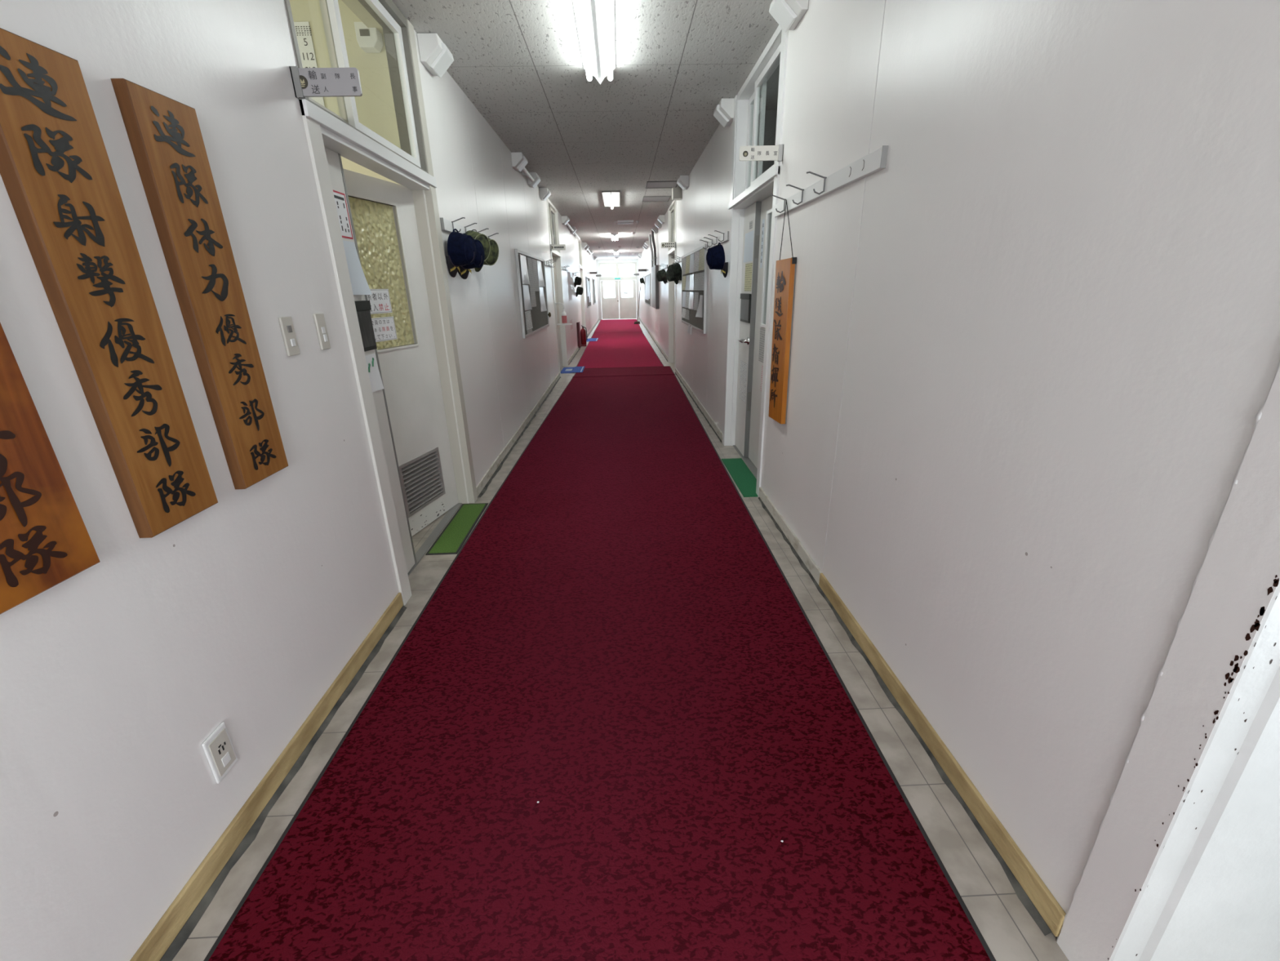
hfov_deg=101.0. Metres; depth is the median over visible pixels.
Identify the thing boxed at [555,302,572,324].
stand
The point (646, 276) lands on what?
sheet
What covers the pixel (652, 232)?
pipe
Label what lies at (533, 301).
sheet
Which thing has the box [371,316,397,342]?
notice
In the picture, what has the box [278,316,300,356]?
light switch
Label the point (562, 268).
hook rail
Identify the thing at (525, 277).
sheet
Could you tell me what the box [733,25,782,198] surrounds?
window
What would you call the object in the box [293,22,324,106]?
wall calendar
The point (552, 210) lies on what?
window
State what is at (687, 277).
sheet
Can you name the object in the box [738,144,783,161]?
door sign
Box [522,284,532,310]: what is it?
sheet
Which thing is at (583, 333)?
fire extinguisher
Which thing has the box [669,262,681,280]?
cap
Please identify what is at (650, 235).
pipe
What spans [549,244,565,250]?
door sign
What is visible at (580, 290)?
cap
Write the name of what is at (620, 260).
wall
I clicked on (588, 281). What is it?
sheet
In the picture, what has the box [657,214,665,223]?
duct cover
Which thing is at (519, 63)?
ceiling
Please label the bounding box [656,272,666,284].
cap
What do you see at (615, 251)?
ceiling lamp
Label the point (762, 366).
paper
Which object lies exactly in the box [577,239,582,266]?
window
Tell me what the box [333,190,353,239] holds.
notice
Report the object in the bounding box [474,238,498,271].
cap
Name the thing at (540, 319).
notice board
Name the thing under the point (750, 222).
paper
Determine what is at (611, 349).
carpet runner
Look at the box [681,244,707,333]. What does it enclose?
notice board
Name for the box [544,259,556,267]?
hook rail
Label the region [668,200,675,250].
window
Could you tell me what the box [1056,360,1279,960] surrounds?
door
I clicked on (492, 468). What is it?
baseboard
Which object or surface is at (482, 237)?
cap
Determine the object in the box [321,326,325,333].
lamp
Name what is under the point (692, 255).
sheet
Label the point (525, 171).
trunking
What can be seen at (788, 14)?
duct cover
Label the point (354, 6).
wall
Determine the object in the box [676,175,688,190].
duct cover
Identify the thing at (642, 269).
door sign
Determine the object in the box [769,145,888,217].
hook rail
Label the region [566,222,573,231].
trunking
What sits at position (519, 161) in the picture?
duct cover
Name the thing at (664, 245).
door sign
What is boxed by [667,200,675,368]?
door
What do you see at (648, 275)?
sheet
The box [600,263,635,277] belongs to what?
window
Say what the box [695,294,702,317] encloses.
sheet
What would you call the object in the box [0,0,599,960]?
wall
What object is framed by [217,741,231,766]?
socket
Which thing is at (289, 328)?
switch
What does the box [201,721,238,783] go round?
wall outlet
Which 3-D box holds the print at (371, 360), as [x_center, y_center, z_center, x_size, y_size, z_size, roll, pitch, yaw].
[-1.254,-0.539,2.458,0.009,0.061,0.075,-2,20,-2]
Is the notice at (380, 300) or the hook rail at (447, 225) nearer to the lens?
the notice at (380, 300)
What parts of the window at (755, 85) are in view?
sash, sash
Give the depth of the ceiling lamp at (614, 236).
13.88 m
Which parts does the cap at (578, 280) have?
crown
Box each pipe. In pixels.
[648,234,653,267]
[651,230,657,266]
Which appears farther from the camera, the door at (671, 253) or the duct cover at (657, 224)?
the duct cover at (657, 224)
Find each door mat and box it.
[425,502,488,555]
[560,366,585,373]
[586,337,598,342]
[721,457,758,497]
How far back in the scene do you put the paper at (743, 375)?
4.51 m
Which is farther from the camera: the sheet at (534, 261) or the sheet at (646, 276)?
the sheet at (646, 276)
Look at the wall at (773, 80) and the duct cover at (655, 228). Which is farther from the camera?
the duct cover at (655, 228)
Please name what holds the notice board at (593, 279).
attached to the wall at (243, 612)
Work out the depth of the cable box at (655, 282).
12.93 m
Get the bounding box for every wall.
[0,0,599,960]
[341,0,383,34]
[595,258,639,319]
[638,0,1279,937]
[759,64,779,106]
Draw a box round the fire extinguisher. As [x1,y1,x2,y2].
[580,324,586,346]
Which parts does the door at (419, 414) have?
glass pane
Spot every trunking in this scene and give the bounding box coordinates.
[521,167,534,182]
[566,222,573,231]
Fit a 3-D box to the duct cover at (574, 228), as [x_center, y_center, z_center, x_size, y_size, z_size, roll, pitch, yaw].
[-1.530,-5.750,12.130,0.137,0.142,0.220,-2,20,-2]
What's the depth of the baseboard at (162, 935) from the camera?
1.47 m
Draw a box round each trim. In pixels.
[160,320,599,960]
[640,320,1052,935]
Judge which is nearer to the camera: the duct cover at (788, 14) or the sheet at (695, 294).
the duct cover at (788, 14)
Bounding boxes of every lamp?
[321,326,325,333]
[572,0,615,84]
[601,191,619,208]
[610,232,618,240]
[613,249,618,254]
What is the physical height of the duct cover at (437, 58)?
0.142 m
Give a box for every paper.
[738,360,747,402]
[742,230,754,262]
[744,262,752,291]
[749,220,752,229]
[758,328,764,362]
[760,365,763,391]
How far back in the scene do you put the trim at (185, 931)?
1.55 m
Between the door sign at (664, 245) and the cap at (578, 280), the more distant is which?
the cap at (578, 280)
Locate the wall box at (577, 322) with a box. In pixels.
[576,321,581,347]
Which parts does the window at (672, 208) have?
glass pane, sash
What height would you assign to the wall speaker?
0.115 m
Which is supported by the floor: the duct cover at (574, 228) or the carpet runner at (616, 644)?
the carpet runner at (616, 644)
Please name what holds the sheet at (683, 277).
attached to the notice board at (699, 324)
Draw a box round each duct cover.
[417,33,453,77]
[511,151,528,172]
[527,172,541,188]
[538,187,551,200]
[561,215,569,225]
[569,226,576,234]
[651,226,657,233]
[654,220,661,228]
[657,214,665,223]
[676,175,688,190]
[713,97,734,127]
[768,0,808,32]
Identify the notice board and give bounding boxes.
[514,248,549,338]
[585,276,591,307]
[591,278,595,304]
[644,272,651,306]
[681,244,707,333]
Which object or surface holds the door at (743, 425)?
in the wall at (1034, 355)
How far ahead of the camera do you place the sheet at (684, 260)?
7.44 m
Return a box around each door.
[298,19,477,605]
[546,199,568,376]
[577,238,586,331]
[598,262,637,319]
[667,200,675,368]
[722,30,788,497]
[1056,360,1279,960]
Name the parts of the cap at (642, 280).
crown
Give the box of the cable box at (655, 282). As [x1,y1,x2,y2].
[651,265,658,309]
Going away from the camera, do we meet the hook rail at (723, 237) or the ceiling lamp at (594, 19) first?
the ceiling lamp at (594, 19)
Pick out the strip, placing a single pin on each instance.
(763, 220)
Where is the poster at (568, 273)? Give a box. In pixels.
[567,271,572,300]
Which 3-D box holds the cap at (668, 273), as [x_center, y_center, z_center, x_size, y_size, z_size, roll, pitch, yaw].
[0.529,-3.233,8.173,0.172,0.253,0.176,-14,23,-31]
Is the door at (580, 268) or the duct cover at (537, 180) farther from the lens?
the door at (580, 268)
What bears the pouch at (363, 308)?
attached to the door at (419, 414)
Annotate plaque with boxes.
[0,27,217,537]
[0,322,100,613]
[110,78,288,488]
[768,200,796,423]
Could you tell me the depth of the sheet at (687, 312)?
7.24 m
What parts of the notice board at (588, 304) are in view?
felt panel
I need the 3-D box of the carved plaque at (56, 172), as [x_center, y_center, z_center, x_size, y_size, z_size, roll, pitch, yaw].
[-1.114,-0.352,1.111,0.031,0.948,0.206,-2,20,-2]
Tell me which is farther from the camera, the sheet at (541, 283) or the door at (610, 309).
the door at (610, 309)
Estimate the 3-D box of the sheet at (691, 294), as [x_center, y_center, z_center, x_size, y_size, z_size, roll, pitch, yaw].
[0.659,-2.324,6.814,0.021,0.210,0.380,-2,20,-2]
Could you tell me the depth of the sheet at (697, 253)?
6.24 m
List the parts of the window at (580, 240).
glass pane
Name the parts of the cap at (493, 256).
crown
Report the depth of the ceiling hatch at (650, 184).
7.39 m
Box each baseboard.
[129,592,403,960]
[475,318,599,496]
[639,317,1066,936]
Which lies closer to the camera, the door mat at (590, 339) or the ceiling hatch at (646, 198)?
the ceiling hatch at (646, 198)
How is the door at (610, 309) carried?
in the wall at (620, 260)
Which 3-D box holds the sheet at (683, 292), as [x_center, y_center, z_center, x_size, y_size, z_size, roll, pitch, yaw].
[0.634,-2.610,7.604,0.010,0.210,0.380,-2,20,-2]
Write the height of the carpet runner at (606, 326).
0.008 m
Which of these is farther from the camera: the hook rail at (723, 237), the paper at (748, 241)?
the hook rail at (723, 237)
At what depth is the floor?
1.64 m
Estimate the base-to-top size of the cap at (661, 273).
0.253 m
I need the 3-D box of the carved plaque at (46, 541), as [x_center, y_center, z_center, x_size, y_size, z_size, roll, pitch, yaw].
[-1.102,-0.247,0.800,0.031,0.950,0.207,-2,20,-2]
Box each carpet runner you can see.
[203,365,995,960]
[576,332,663,368]
[593,319,642,333]
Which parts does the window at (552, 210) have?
sash, glass pane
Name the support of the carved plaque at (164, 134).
attached to the wall at (243, 612)
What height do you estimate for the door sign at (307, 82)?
0.088 m
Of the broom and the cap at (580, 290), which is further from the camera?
the broom
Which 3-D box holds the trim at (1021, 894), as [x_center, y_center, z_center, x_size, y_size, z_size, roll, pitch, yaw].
[0.447,-3.525,13.768,0.029,0.012,26.760,-2,20,-2]
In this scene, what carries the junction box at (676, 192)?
attached to the wall at (1034, 355)
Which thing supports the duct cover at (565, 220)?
attached to the wall at (243, 612)
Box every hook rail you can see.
[440,217,498,239]
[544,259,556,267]
[561,265,568,271]
[660,263,667,269]
[672,255,681,263]
[699,230,728,249]
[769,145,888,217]
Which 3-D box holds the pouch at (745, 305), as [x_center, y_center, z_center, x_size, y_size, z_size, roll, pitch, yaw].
[0.861,-1.412,4.317,0.018,0.222,0.325,-2,20,-2]
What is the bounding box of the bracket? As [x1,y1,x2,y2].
[614,220,638,224]
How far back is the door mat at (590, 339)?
15.64 m
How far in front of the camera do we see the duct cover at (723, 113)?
4.12 m
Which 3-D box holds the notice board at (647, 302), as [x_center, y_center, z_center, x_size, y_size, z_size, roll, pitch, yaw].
[0.250,-6.404,17.698,0.028,0.950,3.600,-2,20,-2]
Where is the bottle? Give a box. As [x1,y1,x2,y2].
[561,306,567,324]
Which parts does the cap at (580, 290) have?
crown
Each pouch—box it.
[354,300,377,351]
[740,293,751,323]
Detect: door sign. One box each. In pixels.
[288,66,362,98]
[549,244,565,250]
[638,268,646,271]
[661,241,675,248]
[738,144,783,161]
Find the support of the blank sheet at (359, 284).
attached to the door at (419, 414)
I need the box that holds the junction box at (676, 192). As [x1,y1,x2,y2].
[671,186,681,200]
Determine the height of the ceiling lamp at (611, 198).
0.061 m
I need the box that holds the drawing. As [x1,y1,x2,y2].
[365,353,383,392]
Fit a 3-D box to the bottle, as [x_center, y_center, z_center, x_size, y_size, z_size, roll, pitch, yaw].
[-1.268,-2.752,8.809,0.086,0.264,0.084,-2,20,-2]
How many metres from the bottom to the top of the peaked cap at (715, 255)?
0.285 m
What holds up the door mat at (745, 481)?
on the floor
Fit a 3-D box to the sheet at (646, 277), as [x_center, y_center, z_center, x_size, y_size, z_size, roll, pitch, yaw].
[0.207,-6.706,18.386,0.024,0.750,0.900,-2,20,-2]
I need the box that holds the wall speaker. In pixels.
[354,22,383,53]
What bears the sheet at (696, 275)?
attached to the notice board at (699, 324)
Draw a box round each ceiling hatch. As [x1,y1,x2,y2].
[642,195,671,202]
[644,180,677,188]
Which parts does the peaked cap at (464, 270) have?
crown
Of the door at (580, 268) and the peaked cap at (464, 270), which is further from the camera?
the door at (580, 268)
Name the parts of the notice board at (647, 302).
felt panel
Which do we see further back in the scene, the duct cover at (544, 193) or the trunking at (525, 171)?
the duct cover at (544, 193)
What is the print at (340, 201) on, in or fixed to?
attached to the notice at (340, 197)
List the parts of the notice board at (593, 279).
felt panel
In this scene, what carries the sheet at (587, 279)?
attached to the notice board at (588, 304)
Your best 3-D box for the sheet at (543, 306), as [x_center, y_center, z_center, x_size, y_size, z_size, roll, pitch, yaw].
[-1.328,-2.481,7.224,0.034,0.310,0.360,-2,20,-2]
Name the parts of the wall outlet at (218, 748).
plate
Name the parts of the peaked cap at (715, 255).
crown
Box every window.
[284,0,427,173]
[288,0,433,456]
[547,198,559,253]
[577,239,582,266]
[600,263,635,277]
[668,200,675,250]
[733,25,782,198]
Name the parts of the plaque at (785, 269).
cord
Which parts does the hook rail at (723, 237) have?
rail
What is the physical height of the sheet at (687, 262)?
0.220 m
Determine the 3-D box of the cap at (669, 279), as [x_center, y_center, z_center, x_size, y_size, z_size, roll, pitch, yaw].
[0.520,-3.273,8.447,0.172,0.253,0.176,-13,23,-28]
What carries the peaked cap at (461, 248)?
hanging from the hook rail at (447, 225)
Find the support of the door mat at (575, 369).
on the carpet runner at (616, 644)
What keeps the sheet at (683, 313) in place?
attached to the notice board at (699, 324)
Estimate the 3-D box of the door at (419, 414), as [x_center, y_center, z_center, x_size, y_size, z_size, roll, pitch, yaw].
[-1.344,-0.931,2.692,0.350,2.770,1.380,-2,20,-2]
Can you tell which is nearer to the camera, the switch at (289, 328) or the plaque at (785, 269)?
the switch at (289, 328)
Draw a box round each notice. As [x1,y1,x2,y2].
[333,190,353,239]
[366,288,392,314]
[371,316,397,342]
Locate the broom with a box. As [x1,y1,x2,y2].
[634,283,640,324]
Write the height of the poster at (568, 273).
0.580 m
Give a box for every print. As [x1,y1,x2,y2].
[333,195,349,232]
[368,357,373,372]
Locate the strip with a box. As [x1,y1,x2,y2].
[760,218,764,267]
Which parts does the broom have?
handle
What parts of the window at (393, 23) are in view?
sash, sash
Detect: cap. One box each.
[445,228,475,277]
[457,233,484,279]
[465,229,490,261]
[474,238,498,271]
[573,275,582,287]
[575,286,583,297]
[639,277,644,284]
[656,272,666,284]
[657,269,666,282]
[666,270,678,284]
[667,262,679,280]
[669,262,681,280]
[706,242,728,277]
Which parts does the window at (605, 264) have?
sash, sash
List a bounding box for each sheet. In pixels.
[342,240,372,294]
[520,254,529,284]
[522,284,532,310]
[524,310,533,330]
[527,257,536,306]
[532,258,539,291]
[537,260,545,286]
[539,287,546,311]
[586,279,589,296]
[587,280,591,302]
[644,276,646,299]
[646,275,648,300]
[648,275,649,298]
[681,275,685,290]
[681,307,685,318]
[682,257,686,275]
[682,291,685,306]
[684,255,689,274]
[684,275,689,290]
[684,291,689,308]
[684,309,689,319]
[688,253,694,273]
[688,274,693,290]
[688,292,693,309]
[693,250,699,271]
[693,273,698,290]
[693,292,698,310]
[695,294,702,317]
[697,248,704,271]
[697,271,704,290]
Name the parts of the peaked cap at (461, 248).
crown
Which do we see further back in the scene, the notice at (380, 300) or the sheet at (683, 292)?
the sheet at (683, 292)
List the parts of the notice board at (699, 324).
felt panel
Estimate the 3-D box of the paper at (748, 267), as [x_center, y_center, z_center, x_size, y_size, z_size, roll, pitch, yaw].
[0.866,-1.622,4.214,0.001,0.207,0.240,-2,20,-2]
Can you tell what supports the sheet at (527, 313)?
attached to the notice board at (540, 319)
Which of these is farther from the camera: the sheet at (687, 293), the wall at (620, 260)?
the wall at (620, 260)
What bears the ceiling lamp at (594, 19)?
attached to the ceiling
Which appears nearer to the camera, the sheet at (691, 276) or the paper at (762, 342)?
the paper at (762, 342)
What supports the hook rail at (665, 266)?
attached to the wall at (1034, 355)
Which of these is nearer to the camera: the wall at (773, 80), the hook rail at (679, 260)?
the wall at (773, 80)
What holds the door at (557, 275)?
in the wall at (243, 612)
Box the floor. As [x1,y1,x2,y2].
[172,318,1068,960]
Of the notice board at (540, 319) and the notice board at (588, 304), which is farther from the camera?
the notice board at (588, 304)
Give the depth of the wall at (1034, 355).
1.25 m
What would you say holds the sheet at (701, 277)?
attached to the notice board at (699, 324)
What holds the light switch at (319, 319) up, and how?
attached to the wall at (243, 612)
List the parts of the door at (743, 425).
lever handle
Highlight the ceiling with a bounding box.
[391,0,778,259]
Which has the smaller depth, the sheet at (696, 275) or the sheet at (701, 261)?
the sheet at (701, 261)
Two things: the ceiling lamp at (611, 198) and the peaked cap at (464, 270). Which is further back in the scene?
the ceiling lamp at (611, 198)
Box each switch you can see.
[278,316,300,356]
[286,325,292,333]
[313,313,330,350]
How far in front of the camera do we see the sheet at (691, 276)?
6.72 m
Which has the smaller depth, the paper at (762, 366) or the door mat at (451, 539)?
the door mat at (451, 539)
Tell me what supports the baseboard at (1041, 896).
attached to the wall at (1034, 355)
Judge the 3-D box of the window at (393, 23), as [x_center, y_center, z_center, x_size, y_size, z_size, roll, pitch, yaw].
[-1.269,-1.888,2.325,0.126,0.724,1.259,-2,20,-2]
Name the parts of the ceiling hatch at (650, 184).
panel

